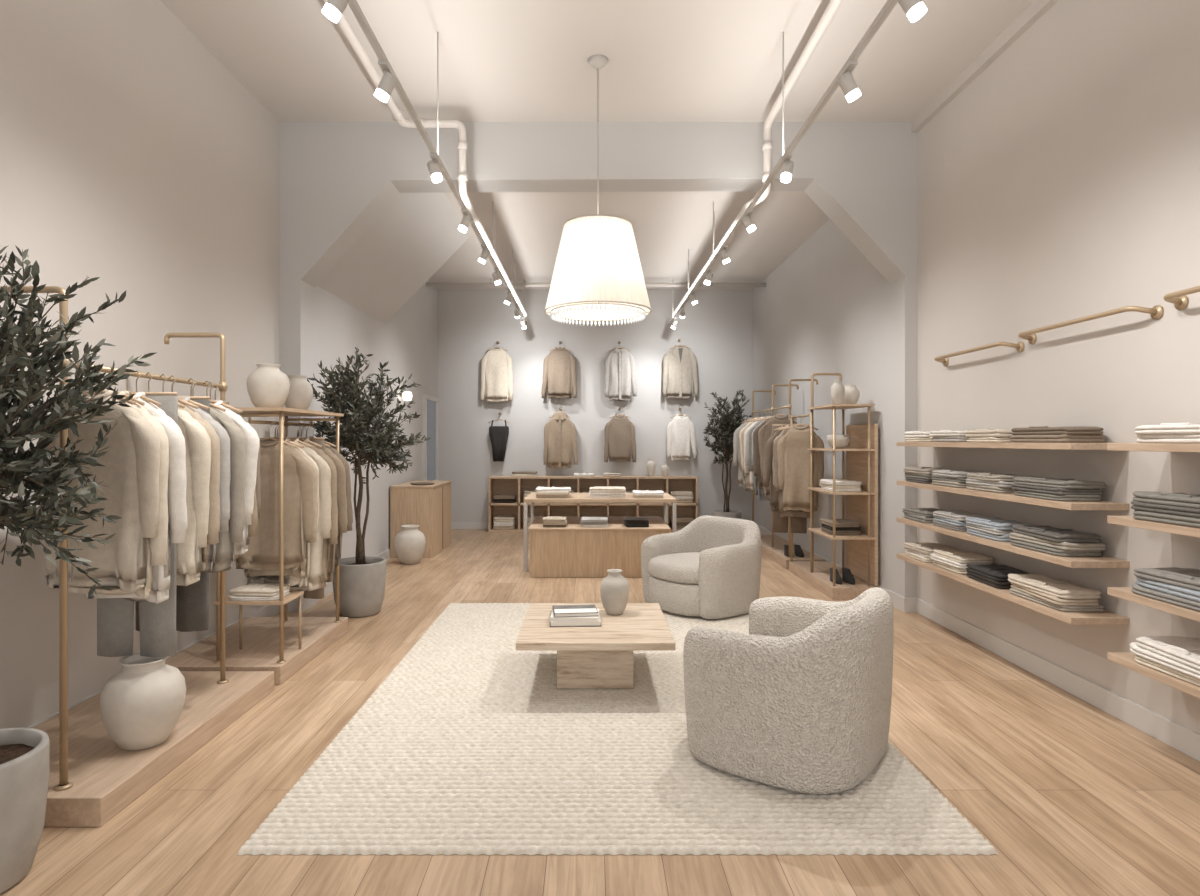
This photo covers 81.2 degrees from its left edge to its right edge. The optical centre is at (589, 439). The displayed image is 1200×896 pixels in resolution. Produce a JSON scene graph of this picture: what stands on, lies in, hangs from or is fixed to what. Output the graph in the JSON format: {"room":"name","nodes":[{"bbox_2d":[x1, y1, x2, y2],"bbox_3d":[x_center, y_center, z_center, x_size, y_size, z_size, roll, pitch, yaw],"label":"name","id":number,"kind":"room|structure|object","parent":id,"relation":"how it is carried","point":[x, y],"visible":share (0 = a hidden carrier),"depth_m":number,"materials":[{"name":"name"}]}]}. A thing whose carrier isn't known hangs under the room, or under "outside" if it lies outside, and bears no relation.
{"room":"clothing store","nodes":[
{"label":"clothing store","id":0,"kind":"room"},
{"bbox_2d":[0,0,278,728],"bbox_3d":[-2.695,-0.665,2.150,0.150,4.230,7.500,0,0,0],"label":"wall","id":1,"kind":"structure","parent":0,"point":[132,158],"depth_m":3.96,"materials":[{"name":"beige paint"}]},
{"bbox_2d":[28,605,278,727],"bbox_3d":[-2.612,1.395,2.150,0.015,0.110,7.500,0,0,0],"label":"baseboard","id":2,"kind":"structure","parent":1,"relation":"attached to","point":[268,610],"depth_m":5.34,"materials":[{"name":"grey paint"}]},
{"bbox_2d":[315,280,437,582],"bbox_3d":[-2.575,-0.500,8.800,0.200,3.900,5.200,0,0,0],"label":"wall","id":3,"kind":"structure","parent":0,"point":[408,341],"depth_m":8.39,"materials":[{"name":"grey paint"}]},
{"bbox_2d":[316,549,389,600],"bbox_3d":[-2.467,1.395,8.793,0.015,0.110,5.185,0,0,0],"label":"baseboard","id":4,"kind":"structure","parent":3,"relation":"attached to","point":[328,589],"depth_m":6.66,"materials":[{"name":"grey paint"}]},
{"bbox_2d":[422,395,438,480],"bbox_3d":[-2.450,0.010,10.775,0.050,1.360,0.870,0,0,0],"label":"window","id":5,"kind":"structure","parent":3,"relation":"in","point":[430,404],"depth_m":10.77,"materials":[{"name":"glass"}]},
{"bbox_2d":[317,193,469,323],"bbox_3d":[-1.962,-1.925,7.325,1.025,1.050,2.250,0,0,0],"label":"ceiling soffit","id":6,"kind":"structure","parent":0,"point":[415,234],"depth_m":7.17,"materials":[{"name":"grey paint"}]},
{"bbox_2d":[438,290,752,521],"bbox_3d":[0.092,-0.500,11.475,5.535,3.900,0.150,0,0,0],"label":"wall","id":7,"kind":"structure","parent":0,"point":[717,329],"depth_m":11.40,"materials":[{"name":"grey paint"}]},
{"bbox_2d":[451,522,487,528],"bbox_3d":[0.092,1.395,11.393,5.135,0.110,0.015,0,0,0],"label":"baseboard","id":8,"kind":"structure","parent":7,"relation":"attached to","point":[454,525],"depth_m":11.38,"materials":[{"name":"grey paint"}]},
{"bbox_2d":[480,341,512,401],"bbox_3d":[-1.502,-1.109,11.303,0.532,0.995,0.214,0,0,0],"label":"sweater","id":9,"kind":"object","parent":7,"relation":"hanging from","point":[496,365],"visible":1,"depth_m":11.23,"materials":[{"name":"beige fabric"}]},
{"bbox_2d":[488,412,509,461],"bbox_3d":[-1.466,-0.050,11.268,0.274,0.795,0.230,0,0,39],"label":"trousers","id":10,"kind":"object","parent":7,"relation":"attached to","point":[498,435],"visible":1,"depth_m":11.23,"materials":[{"name":"grey fabric"}]},
{"bbox_2d":[541,341,576,398],"bbox_3d":[-0.496,-1.139,11.306,0.579,0.935,0.208,0,0,0],"label":"sweater","id":11,"kind":"object","parent":7,"relation":"hanging from","point":[559,367],"visible":1,"depth_m":11.23,"materials":[{"name":"beige fabric"}]},
{"bbox_2d":[543,408,577,467],"bbox_3d":[-0.471,-0.040,11.299,0.560,0.975,0.223,0,0,0],"label":"cardigan","id":12,"kind":"object","parent":7,"relation":"attached to","point":[560,439],"visible":1,"depth_m":11.23,"materials":[{"name":"beige fabric"}]},
{"bbox_2d":[604,408,636,461],"bbox_3d":[0.487,-0.085,11.304,0.523,0.885,0.212,0,0,0],"label":"sweater","id":13,"kind":"object","parent":7,"relation":"hanging from","point":[620,439],"visible":1,"depth_m":11.23,"materials":[{"name":"beige fabric"}]},
{"bbox_2d":[605,341,636,400],"bbox_3d":[0.496,-1.119,11.299,0.523,0.975,0.223,0,0,0],"label":"shirt","id":14,"kind":"object","parent":7,"relation":"hanging from","point":[620,370],"visible":1,"depth_m":11.22,"materials":[{"name":"fabric"}]},
{"bbox_2d":[662,339,698,398],"bbox_3d":[1.454,-1.151,11.301,0.588,0.975,0.218,0,0,0],"label":"jacket","id":15,"kind":"object","parent":7,"relation":"hanging from","point":[680,372],"visible":1,"depth_m":11.22,"materials":[{"name":"fabric"}]},
{"bbox_2d":[666,408,696,459],"bbox_3d":[1.479,-0.100,11.303,0.495,0.855,0.214,0,0,0],"label":"sweater","id":16,"kind":"object","parent":7,"relation":"hanging from","point":[681,436],"visible":1,"depth_m":11.23,"materials":[{"name":"white fabric"}]},
{"bbox_2d":[160,0,1033,121],"bbox_3d":[0.070,-2.740,2.150,5.680,0.120,7.500,0,0,0],"label":"ceiling","id":17,"kind":"structure","parent":0,"point":[500,60],"depth_m":4.88,"materials":[{"name":"white paint"}]},
{"bbox_2d":[323,0,526,316],"bbox_3d":[-1.260,-2.309,6.100,0.560,0.742,9.800,0,0,0],"label":"ceiling pipe","id":18,"kind":"object","parent":17,"relation":"attached to","point":[397,114],"depth_m":5.57,"materials":[{"name":"metal"}]},
{"bbox_2d":[322,0,527,328],"bbox_3d":[-1.000,-2.170,6.250,0.118,1.020,9.700,0,0,0],"label":"track light","id":19,"kind":"object","parent":17,"relation":"hanging from","point":[333,10],"depth_m":4.23,"materials":[{"name":"metal"}]},
{"bbox_2d":[544,55,651,325],"bbox_3d":[0.056,-1.768,4.940,0.757,1.821,0.757,0,0,-9],"label":"pendant lamp","id":20,"kind":"object","parent":17,"relation":"hanging from","point":[598,276],"visible":1,"depth_m":4.70,"materials":[{"name":"beige fabric"}]},
{"bbox_2d":[673,0,842,315],"bbox_3d":[1.379,-2.309,6.100,0.161,0.741,9.800,0,0,0],"label":"ceiling pipe","id":21,"kind":"object","parent":17,"relation":"attached to","point":[767,144],"depth_m":5.36,"materials":[{"name":"metal"}]},
{"bbox_2d":[669,0,926,328],"bbox_3d":[1.270,-2.170,6.250,0.117,1.020,9.700,0,0,0],"label":"track light","id":22,"kind":"object","parent":17,"relation":"hanging from","point":[914,10],"depth_m":4.18,"materials":[{"name":"metal"}]},
{"bbox_2d":[279,122,916,611],"bbox_3d":[0.070,-0.665,6.050,5.580,4.230,0.300,0,0,0],"label":"archway","id":23,"kind":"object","parent":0,"point":[336,179],"depth_m":5.90,"materials":[{"name":"grey paint"}]},
{"bbox_2d":[0,529,1199,895],"bbox_3d":[0.050,1.500,5.000,5.900,0.100,13.200,0,0,0],"label":"floor","id":24,"kind":"structure","parent":0,"point":[1072,798],"depth_m":2.78,"materials":[{"name":"brown wood"}]},
{"bbox_2d":[0,245,156,893],"bbox_3d":[-2.052,0.373,2.244,1.105,2.154,0.999,0,0,15],"label":"tree","id":25,"kind":"object","parent":24,"relation":"on","point":[24,752],"visible":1,"depth_m":2.29,"materials":[{"name":"green plant"}]},
{"bbox_2d":[33,671,273,826],"bbox_3d":[-2.215,1.395,3.340,0.770,0.110,1.440,0,0,0],"label":"display platform","id":26,"kind":"object","parent":24,"relation":"on","point":[106,778],"visible":0.68,"depth_m":3.07,"materials":[{"name":"brown wood"}]},
{"bbox_2d":[0,286,228,790],"bbox_3d":[-2.176,0.373,3.285,0.353,1.933,1.230,0,0,0],"label":"clothing rack","id":27,"kind":"object","parent":26,"relation":"on","point":[63,784],"visible":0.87,"depth_m":2.70,"materials":[{"name":"gold metal"}]},
{"bbox_2d":[38,367,260,656],"bbox_3d":[-2.005,0.323,3.347,0.605,1.265,1.102,0,0,0],"label":"hanging clothes","id":28,"kind":"object","parent":27,"relation":"hanging from","point":[181,474],"visible":0.9,"depth_m":3.07,"materials":[{"name":"fabric"}]},
{"bbox_2d":[99,653,185,750],"bbox_3d":[-1.975,1.151,3.100,0.325,0.375,0.325,0,0,0],"label":"ceramic urn","id":29,"kind":"object","parent":26,"relation":"on","point":[141,705],"visible":0.94,"depth_m":3.00,"materials":[{"name":"ceramic"}]},
{"bbox_2d":[165,617,347,684],"bbox_3d":[-2.215,1.395,4.720,0.770,0.110,1.160,0,0,0],"label":"display platform","id":30,"kind":"object","parent":24,"relation":"on","point":[259,651],"visible":0.77,"depth_m":4.56,"materials":[{"name":"brown wood"}]},
{"bbox_2d":[213,407,343,663],"bbox_3d":[-2.055,0.573,4.690,0.450,1.535,1.020,0,0,0],"label":"clothing rack","id":31,"kind":"object","parent":30,"relation":"on","point":[282,413],"visible":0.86,"depth_m":4.21,"materials":[{"name":"gold metal"}]},
{"bbox_2d":[229,582,289,600],"bbox_3d":[-2.042,0.936,4.341,0.309,0.069,0.253,0,0,0],"label":"folded clothes","id":32,"kind":"object","parent":31,"relation":"in","point":[252,591],"visible":0.98,"depth_m":4.24,"materials":[{"name":"white fabric"}]},
{"bbox_2d":[247,363,289,406],"bbox_3d":[-2.030,-0.336,4.420,0.250,0.280,0.250,0,0,0],"label":"ceramic vase","id":33,"kind":"object","parent":31,"relation":"on","point":[267,386],"visible":0.91,"depth_m":4.33,"materials":[{"name":"ceramic"}]},
{"bbox_2d":[234,422,352,598],"bbox_3d":[-2.005,0.493,4.724,0.608,1.215,0.837,0,0,3],"label":"hanging clothes","id":34,"kind":"object","parent":31,"relation":"hanging from","point":[317,481],"visible":0.8,"depth_m":4.40,"materials":[{"name":"beige fabric"}]},
{"bbox_2d":[285,375,312,409],"bbox_3d":[-2.030,-0.321,4.860,0.200,0.250,0.200,0,0,0],"label":"ceramic vase","id":35,"kind":"object","parent":31,"relation":"on","point":[300,395],"visible":0.77,"depth_m":4.79,"materials":[{"name":"ceramic"}]},
{"bbox_2d":[307,346,430,617],"bbox_3d":[-1.923,0.325,5.875,0.967,2.251,1.007,0,0,45],"label":"tree","id":36,"kind":"object","parent":24,"relation":"on","point":[362,578],"visible":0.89,"depth_m":5.75,"materials":[{"name":"green plant"}]},
{"bbox_2d":[394,525,425,563],"bbox_3d":[-2.120,1.230,8.250,0.360,0.440,0.360,0,0,0],"label":"floor vase","id":37,"kind":"object","parent":24,"relation":"on","point":[409,543],"visible":1,"depth_m":8.13,"materials":[{"name":"ceramic"}]},
{"bbox_2d":[390,481,451,557],"bbox_3d":[-2.188,1.008,9.175,0.535,0.885,1.170,0,0,0],"label":"storage cabinet","id":38,"kind":"object","parent":24,"relation":"on","point":[428,507],"visible":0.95,"depth_m":8.60,"materials":[{"name":"brown wood"}]},
{"bbox_2d":[488,476,697,531],"bbox_3d":[0.050,1.015,11.200,3.300,0.870,0.360,0,0,0],"label":"cubby shelf","id":39,"kind":"object","parent":24,"relation":"on","point":[502,485],"visible":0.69,"depth_m":11.37,"materials":[{"name":"brown wood"}]},
{"bbox_2d":[493,516,515,529],"bbox_3d":[-1.369,1.319,11.198,0.354,0.200,0.278,0,0,0],"label":"folded clothes","id":40,"kind":"object","parent":39,"relation":"in","point":[500,522],"visible":1,"depth_m":11.08,"materials":[{"name":"beige fabric"}]},
{"bbox_2d":[493,494,515,502],"bbox_3d":[-1.365,0.936,11.203,0.355,0.126,0.262,0,0,0],"label":"folded clothes","id":41,"kind":"object","parent":39,"relation":"in","point":[498,498],"visible":1,"depth_m":11.08,"materials":[{"name":"fabric"}]},
{"bbox_2d":[670,490,693,502],"bbox_3d":[1.464,0.905,11.198,0.375,0.188,0.280,0,0,0],"label":"folded clothes","id":42,"kind":"object","parent":39,"relation":"in","point":[680,496],"visible":0.79,"depth_m":11.08,"materials":[{"name":"beige fabric"}]},
{"bbox_2d":[670,516,693,529],"bbox_3d":[1.464,1.326,11.202,0.359,0.187,0.264,0,0,0],"label":"folded clothes","id":43,"kind":"object","parent":39,"relation":"in","point":[681,522],"visible":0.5,"depth_m":11.08,"materials":[{"name":"beige fabric"}]},
{"bbox_2d":[528,516,670,576],"bbox_3d":[0.100,1.190,7.940,1.500,0.520,1.160,0,0,0],"label":"display counter","id":44,"kind":"object","parent":24,"relation":"on","point":[572,550],"visible":0.84,"depth_m":7.38,"materials":[{"name":"brown wood"}]},
{"bbox_2d":[542,516,566,526],"bbox_3d":[-0.381,0.880,7.561,0.265,0.097,0.269,0,0,0],"label":"folded clothes","id":45,"kind":"object","parent":44,"relation":"on","point":[549,521],"visible":1,"depth_m":7.44,"materials":[{"name":"brown fabric"}]},
{"bbox_2d":[580,517,607,526],"bbox_3d":[0.046,0.881,7.562,0.303,0.095,0.260,0,0,0],"label":"folded clothes","id":46,"kind":"object","parent":44,"relation":"on","point":[585,521],"visible":1,"depth_m":7.44,"materials":[{"name":"white fabric"}]},
{"bbox_2d":[624,517,648,526],"bbox_3d":[0.500,0.884,7.561,0.264,0.090,0.264,0,0,0],"label":"folded clothes","id":47,"kind":"object","parent":44,"relation":"on","point":[629,521],"visible":1,"depth_m":7.44,"materials":[{"name":"grey fabric"}]},
{"bbox_2d":[524,493,675,571],"bbox_3d":[0.110,1.050,8.175,1.680,0.800,0.950,0,0,0],"label":"display table","id":48,"kind":"object","parent":24,"relation":"on","point":[531,498],"visible":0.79,"depth_m":7.70,"materials":[{"name":"brown wood"}]},
{"bbox_2d":[536,487,570,497],"bbox_3d":[-0.413,0.591,7.949,0.398,0.116,0.328,0,0,0],"label":"folded clothes","id":49,"kind":"object","parent":48,"relation":"on","point":[541,492],"visible":1,"depth_m":7.81,"materials":[{"name":"beige fabric"}]},
{"bbox_2d":[589,486,626,497],"bbox_3d":[0.201,0.590,7.955,0.422,0.118,0.330,0,0,0],"label":"folded clothes","id":50,"kind":"object","parent":48,"relation":"on","point":[598,491],"visible":1,"depth_m":7.80,"materials":[{"name":"white fabric"}]},
{"bbox_2d":[633,490,663,497],"bbox_3d":[0.661,0.611,7.943,0.349,0.076,0.317,0,0,0],"label":"folded clothes","id":51,"kind":"object","parent":48,"relation":"on","point":[636,493],"visible":1,"depth_m":7.80,"materials":[{"name":"fabric"}]},
{"bbox_2d":[237,603,998,854],"bbox_3d":[0.098,1.438,4.298,2.665,0.022,3.712,0,0,0],"label":"area rug","id":52,"kind":"object","parent":24,"relation":"on","point":[471,744],"visible":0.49,"depth_m":2.92,"materials":[{"name":"carpet"}]},
{"bbox_2d":[516,603,675,688],"bbox_3d":[0.030,1.258,4.220,0.860,0.336,0.920,0,0,0],"label":"coffee table","id":53,"kind":"object","parent":52,"relation":"on","point":[588,657],"visible":0.91,"depth_m":4.01,"materials":[{"name":"wood"}]},
{"bbox_2d":[550,605,600,626],"bbox_3d":[-0.090,1.051,4.200,0.311,0.076,0.245,0,0,0],"label":"book stack","id":54,"kind":"object","parent":53,"relation":"on","point":[561,615],"visible":1,"depth_m":4.10,"materials":[{"name":"white paper"}]},
{"bbox_2d":[600,569,628,614],"bbox_3d":[0.155,0.954,4.400,0.185,0.270,0.185,0,0,0],"label":"ceramic vase","id":55,"kind":"object","parent":53,"relation":"on","point":[614,588],"visible":1,"depth_m":4.34,"materials":[{"name":"ceramic"}]},
{"bbox_2d":[641,515,760,618],"bbox_3d":[0.944,1.055,6.003,0.862,0.728,0.941,0,0,-37],"label":"armchair","id":56,"kind":"object","parent":52,"relation":"on","point":[709,568],"visible":0.98,"depth_m":5.71,"materials":[{"name":"fabric"}]},
{"bbox_2d":[649,552,700,583],"bbox_3d":[0.908,1.083,5.976,0.770,0.153,0.730,0,0,-39],"label":"seat cushion","id":57,"kind":"object","parent":56,"relation":"on","point":[664,567],"depth_m":5.76,"materials":[{"name":"fabric"}]},
{"bbox_2d":[683,587,892,793],"bbox_3d":[0.919,1.055,3.267,0.862,0.728,0.941,0,0,37],"label":"armchair","id":58,"kind":"object","parent":52,"relation":"on","point":[800,701],"visible":1,"depth_m":2.86,"materials":[{"name":"fabric"}]},
{"bbox_2d":[703,390,751,518],"bbox_3d":[2.119,0.335,10.777,0.828,2.231,1.043,0,0,-10],"label":"tree","id":59,"kind":"object","parent":24,"relation":"on","point":[728,425],"visible":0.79,"depth_m":10.65,"materials":[{"name":"green plant"}]},
{"bbox_2d":[761,535,824,568],"bbox_3d":[2.420,1.395,8.875,0.440,0.110,2.050,0,0,0],"label":"display platform","id":60,"kind":"object","parent":24,"relation":"on","point":[776,554],"visible":0.62,"depth_m":8.49,"materials":[{"name":"brown wood"}]},
{"bbox_2d":[752,379,817,557],"bbox_3d":[2.417,0.324,8.850,0.353,2.033,1.860,0,0,0],"label":"clothing rack","id":61,"kind":"object","parent":60,"relation":"on","point":[773,391],"visible":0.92,"depth_m":8.69,"materials":[{"name":"gold metal"}]},
{"bbox_2d":[733,406,795,500],"bbox_3d":[2.233,0.168,8.842,0.623,1.125,1.717,0,0,0],"label":"hanging clothes","id":62,"kind":"object","parent":61,"relation":"hanging from","point":[750,439],"visible":0.62,"depth_m":8.56,"materials":[{"name":"beige fabric"}]},
{"bbox_2d":[789,561,879,599],"bbox_3d":[2.420,1.395,7.050,0.440,0.110,1.400,0,0,0],"label":"display platform","id":63,"kind":"object","parent":24,"relation":"on","point":[819,579],"visible":0.79,"depth_m":6.77,"materials":[{"name":"brown wood"}]},
{"bbox_2d":[791,373,877,585],"bbox_3d":[2.419,0.329,7.051,0.422,2.023,1.322,0,0,0],"label":"shelving unit","id":64,"kind":"object","parent":63,"relation":"on","point":[862,450],"visible":0.9,"depth_m":6.64,"materials":[{"name":"brown wood"}]},
{"bbox_2d":[763,415,823,532],"bbox_3d":[2.136,0.368,7.424,0.543,1.265,0.600,0,0,0],"label":"hanging clothes","id":65,"kind":"object","parent":64,"relation":"hanging from","point":[787,454],"visible":0.89,"depth_m":7.22,"materials":[{"name":"beige fabric"}]},
{"bbox_2d":[830,381,844,403],"bbox_3d":[2.300,-0.439,6.500,0.130,0.220,0.130,0,0,0],"label":"ceramic bottle","id":66,"kind":"object","parent":64,"relation":"on","point":[837,391],"visible":0.93,"depth_m":6.46,"materials":[{"name":"ceramic"}]},
{"bbox_2d":[827,435,850,448],"bbox_3d":[2.380,0.016,6.700,0.220,0.130,0.220,0,0,0],"label":"ceramic bowl","id":67,"kind":"object","parent":64,"relation":"on","point":[842,441],"visible":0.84,"depth_m":6.62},
{"bbox_2d":[819,479,861,491],"bbox_3d":[2.399,0.431,6.724,0.305,0.101,0.412,0,0,0],"label":"folded clothes","id":68,"kind":"object","parent":64,"relation":"on","point":[826,484],"visible":0.94,"depth_m":6.53,"materials":[{"name":"white fabric"}]},
{"bbox_2d":[820,518,861,534],"bbox_3d":[2.403,0.827,6.717,0.306,0.128,0.399,0,0,0],"label":"folded clothes","id":69,"kind":"object","parent":64,"relation":"on","point":[843,526],"visible":0.92,"depth_m":6.54,"materials":[{"name":"brown fabric"}]},
{"bbox_2d":[843,385,859,403],"bbox_3d":[2.460,-0.424,6.620,0.170,0.190,0.170,0,0,0],"label":"ceramic bottle","id":70,"kind":"object","parent":64,"relation":"on","point":[852,394],"visible":0.86,"depth_m":6.56,"materials":[{"name":"ceramic"}]},
{"bbox_2d":[830,568,854,584],"bbox_3d":[2.380,1.284,6.600,0.206,0.110,0.246,0,0,0],"label":"shoes","id":71,"kind":"object","parent":63,"relation":"on","point":[847,576],"visible":0.88,"depth_m":6.57,"materials":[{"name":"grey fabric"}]},
{"bbox_2d":[428,191,829,289],"bbox_3d":[0.070,-2.510,8.875,5.680,0.120,5.350,0,0,0],"label":"ceiling","id":72,"kind":"structure","parent":0,"point":[665,225],"depth_m":8.30,"materials":[{"name":"white paint"}]},
{"bbox_2d":[426,278,765,286],"bbox_3d":[0.092,-2.385,10.600,5.135,0.129,0.058,0,0,0],"label":"ceiling pipe","id":73,"kind":"object","parent":72,"relation":"attached to","point":[490,284],"visible":0.59,"depth_m":10.58,"materials":[{"name":"grey"}]},
{"bbox_2d":[753,219,889,589],"bbox_3d":[2.760,-0.500,8.800,0.200,3.900,5.200,0,0,0],"label":"wall","id":74,"kind":"structure","parent":0,"point":[825,308],"depth_m":7.81,"materials":[{"name":"grey paint"}]},
{"bbox_2d":[888,590,905,611],"bbox_3d":[2.647,1.390,6.043,0.015,0.120,0.315,0,0,0],"label":"trim","id":75,"kind":"structure","parent":74,"relation":"attached to","point":[899,602],"depth_m":5.99,"materials":[{"name":"grey paint"}]},
{"bbox_2d":[917,0,1199,733],"bbox_3d":[2.835,-0.665,2.150,0.150,4.230,7.500,0,0,0],"label":"wall","id":76,"kind":"structure","parent":0,"point":[1061,183],"depth_m":4.00,"materials":[{"name":"beige paint"}]},
{"bbox_2d":[934,342,1023,365],"bbox_3d":[2.705,-0.600,4.950,0.118,0.078,1.007,0,0,0],"label":"rail","id":77,"kind":"object","parent":76,"relation":"attached to","point":[1019,346],"visible":1,"depth_m":4.77,"materials":[{"name":"gold metal"}]},
{"bbox_2d":[912,0,1057,132],"bbox_3d":[2.735,-2.635,2.150,0.050,0.090,7.500,0,0,0],"label":"trim","id":78,"kind":"structure","parent":76,"relation":"attached to","point":[1036,9],"depth_m":4.81,"materials":[{"name":"beige paint"}]},
{"bbox_2d":[897,442,1128,624],"bbox_3d":[2.610,0.480,4.600,0.300,0.930,2.040,0,0,0],"label":"wall shelf unit","id":79,"kind":"object","parent":76,"relation":"attached to","point":[1105,617],"visible":0.73,"depth_m":3.97,"materials":[{"name":"brown wood"}]},
{"bbox_2d":[905,431,932,441],"bbox_3d":[2.607,-0.029,5.363,0.255,0.085,0.405,0,0,0],"label":"folded clothes","id":80,"kind":"object","parent":79,"relation":"on","point":[911,436],"visible":0.59,"depth_m":5.31,"materials":[{"name":"beige fabric"}]},
{"bbox_2d":[902,508,939,522],"bbox_3d":[2.606,0.576,5.388,0.253,0.086,0.410,0,0,0],"label":"folded clothes","id":81,"kind":"object","parent":79,"relation":"on","point":[924,515],"visible":0.76,"depth_m":5.34,"materials":[{"name":"grey fabric"}]},
{"bbox_2d":[903,467,953,483],"bbox_3d":[2.604,0.266,5.378,0.262,0.115,0.406,0,0,0],"label":"folded clothes","id":82,"kind":"object","parent":79,"relation":"on","point":[913,474],"visible":0.69,"depth_m":5.30,"materials":[{"name":"fabric"}]},
{"bbox_2d":[903,542,955,562],"bbox_3d":[2.604,0.856,5.372,0.260,0.107,0.399,0,0,0],"label":"folded clothes","id":83,"kind":"object","parent":79,"relation":"on","point":[920,551],"visible":0.72,"depth_m":5.31,"materials":[{"name":"beige fabric"}]},
{"bbox_2d":[930,430,967,441],"bbox_3d":[2.604,-0.028,4.928,0.256,0.085,0.420,0,0,0],"label":"folded clothes","id":84,"kind":"object","parent":79,"relation":"on","point":[942,435],"visible":0.7,"depth_m":4.86,"materials":[{"name":"fabric"}]},
{"bbox_2d":[931,470,983,487],"bbox_3d":[2.611,0.267,4.921,0.266,0.113,0.417,0,0,0],"label":"folded clothes","id":85,"kind":"object","parent":79,"relation":"on","point":[950,478],"visible":0.68,"depth_m":4.85,"materials":[{"name":"fabric"}]},
{"bbox_2d":[933,510,989,531],"bbox_3d":[2.608,0.563,4.923,0.247,0.111,0.413,0,0,0],"label":"folded clothes","id":86,"kind":"object","parent":79,"relation":"on","point":[949,519],"visible":0.73,"depth_m":4.87,"materials":[{"name":"grey fabric"}]},
{"bbox_2d":[930,550,993,574],"bbox_3d":[2.605,0.850,4.916,0.265,0.119,0.415,0,0,0],"label":"folded clothes","id":87,"kind":"object","parent":79,"relation":"on","point":[955,561],"visible":0.91,"depth_m":4.82,"materials":[{"name":"beige fabric"}]},
{"bbox_2d":[965,429,1013,441],"bbox_3d":[2.603,-0.029,4.452,0.261,0.085,0.416,0,0,0],"label":"folded clothes","id":88,"kind":"object","parent":79,"relation":"on","point":[978,435],"visible":0.76,"depth_m":4.35,"materials":[{"name":"beige fabric"}]},
{"bbox_2d":[966,564,1028,588],"bbox_3d":[2.606,0.862,4.462,0.245,0.094,0.410,0,0,0],"label":"folded clothes","id":89,"kind":"object","parent":79,"relation":"on","point":[994,575],"visible":0.76,"depth_m":4.40,"materials":[{"name":"fabric"}]},
{"bbox_2d":[966,473,1032,492],"bbox_3d":[2.602,0.268,4.447,0.263,0.112,0.424,0,0,0],"label":"folded clothes","id":90,"kind":"object","parent":79,"relation":"on","point":[989,482],"visible":0.85,"depth_m":4.36,"materials":[{"name":"fabric"}]},
{"bbox_2d":[965,517,1035,541],"bbox_3d":[2.604,0.562,4.455,0.258,0.113,0.417,0,0,0],"label":"folded clothes","id":91,"kind":"object","parent":79,"relation":"on","point":[997,529],"visible":0.7,"depth_m":4.38,"materials":[{"name":"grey fabric"}]},
{"bbox_2d":[1008,574,1103,611],"bbox_3d":[2.604,0.851,3.942,0.263,0.115,0.503,0,0,0],"label":"folded clothes","id":92,"kind":"object","parent":79,"relation":"on","point":[1064,596],"visible":1,"depth_m":3.79,"materials":[{"name":"fabric"}]},
{"bbox_2d":[1009,524,1105,556],"bbox_3d":[2.604,0.558,3.930,0.257,0.122,0.496,0,0,0],"label":"folded clothes","id":93,"kind":"object","parent":79,"relation":"on","point":[1045,539],"visible":1,"depth_m":3.77,"materials":[{"name":"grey fabric"}]},
{"bbox_2d":[1010,426,1104,442],"bbox_3d":[2.601,-0.031,3.917,0.261,0.090,0.489,0,0,0],"label":"folded clothes","id":94,"kind":"object","parent":79,"relation":"on","point":[1042,434],"visible":1,"depth_m":3.74,"materials":[{"name":"beige fabric"}]},
{"bbox_2d":[1011,477,1105,500],"bbox_3d":[2.605,0.268,3.918,0.256,0.111,0.482,0,0,0],"label":"folded clothes","id":95,"kind":"object","parent":79,"relation":"on","point":[1049,488],"visible":1,"depth_m":3.74,"materials":[{"name":"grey fabric"}]},
{"bbox_2d":[917,598,1199,761],"bbox_3d":[2.752,1.390,2.150,0.015,0.120,7.500,0,0,0],"label":"baseboard","id":96,"kind":"structure","parent":76,"relation":"attached to","point":[1171,733],"depth_m":3.92,"materials":[{"name":"grey paint"}]},
{"bbox_2d":[1018,305,1163,343],"bbox_3d":[2.705,-0.625,3.880,0.118,0.078,1.027,0,0,0],"label":"rail","id":97,"kind":"object","parent":76,"relation":"attached to","point":[1157,311],"visible":1,"depth_m":3.67,"materials":[{"name":"gold metal"}]},
{"bbox_2d":[1107,443,1199,698],"bbox_3d":[2.610,0.530,2.615,0.300,1.030,1.430,0,0,0],"label":"wall shelf unit","id":98,"kind":"object","parent":76,"relation":"attached to","point":[1126,659],"visible":0.58,"depth_m":3.06,"materials":[{"name":"brown wood"}]},
{"bbox_2d":[1130,636,1199,685],"bbox_3d":[2.603,0.949,2.997,0.273,0.120,0.485,0,0,0],"label":"folded clothes","id":99,"kind":"object","parent":98,"relation":"on","point":[1175,656],"visible":1,"depth_m":3.03,"materials":[{"name":"beige fabric"}]},
{"bbox_2d":[1131,567,1199,611],"bbox_3d":[2.602,0.636,2.991,0.265,0.126,0.478,0,0,0],"label":"folded clothes","id":100,"kind":"object","parent":98,"relation":"on","point":[1172,585],"visible":1,"depth_m":3.02,"materials":[{"name":"grey fabric"}]},
{"bbox_2d":[1131,491,1199,527],"bbox_3d":[2.603,0.295,2.985,0.278,0.128,0.477,0,0,0],"label":"folded clothes","id":101,"kind":"object","parent":98,"relation":"on","point":[1183,509],"visible":1,"depth_m":3.01,"materials":[{"name":"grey fabric"}]},
{"bbox_2d":[1134,422,1199,442],"bbox_3d":[2.606,-0.030,2.990,0.266,0.088,0.464,0,0,0],"label":"folded clothes","id":102,"kind":"object","parent":98,"relation":"on","point":[1187,432],"visible":0.98,"depth_m":3.00,"materials":[{"name":"white fabric"}]},
{"bbox_2d":[1164,286,1199,309],"bbox_3d":[2.705,-0.635,2.660,0.118,0.078,1.267,0,0,0],"label":"rail","id":103,"kind":"object","parent":76,"relation":"attached to","point":[1181,302],"visible":1,"depth_m":3.23,"materials":[{"name":"gold metal"}]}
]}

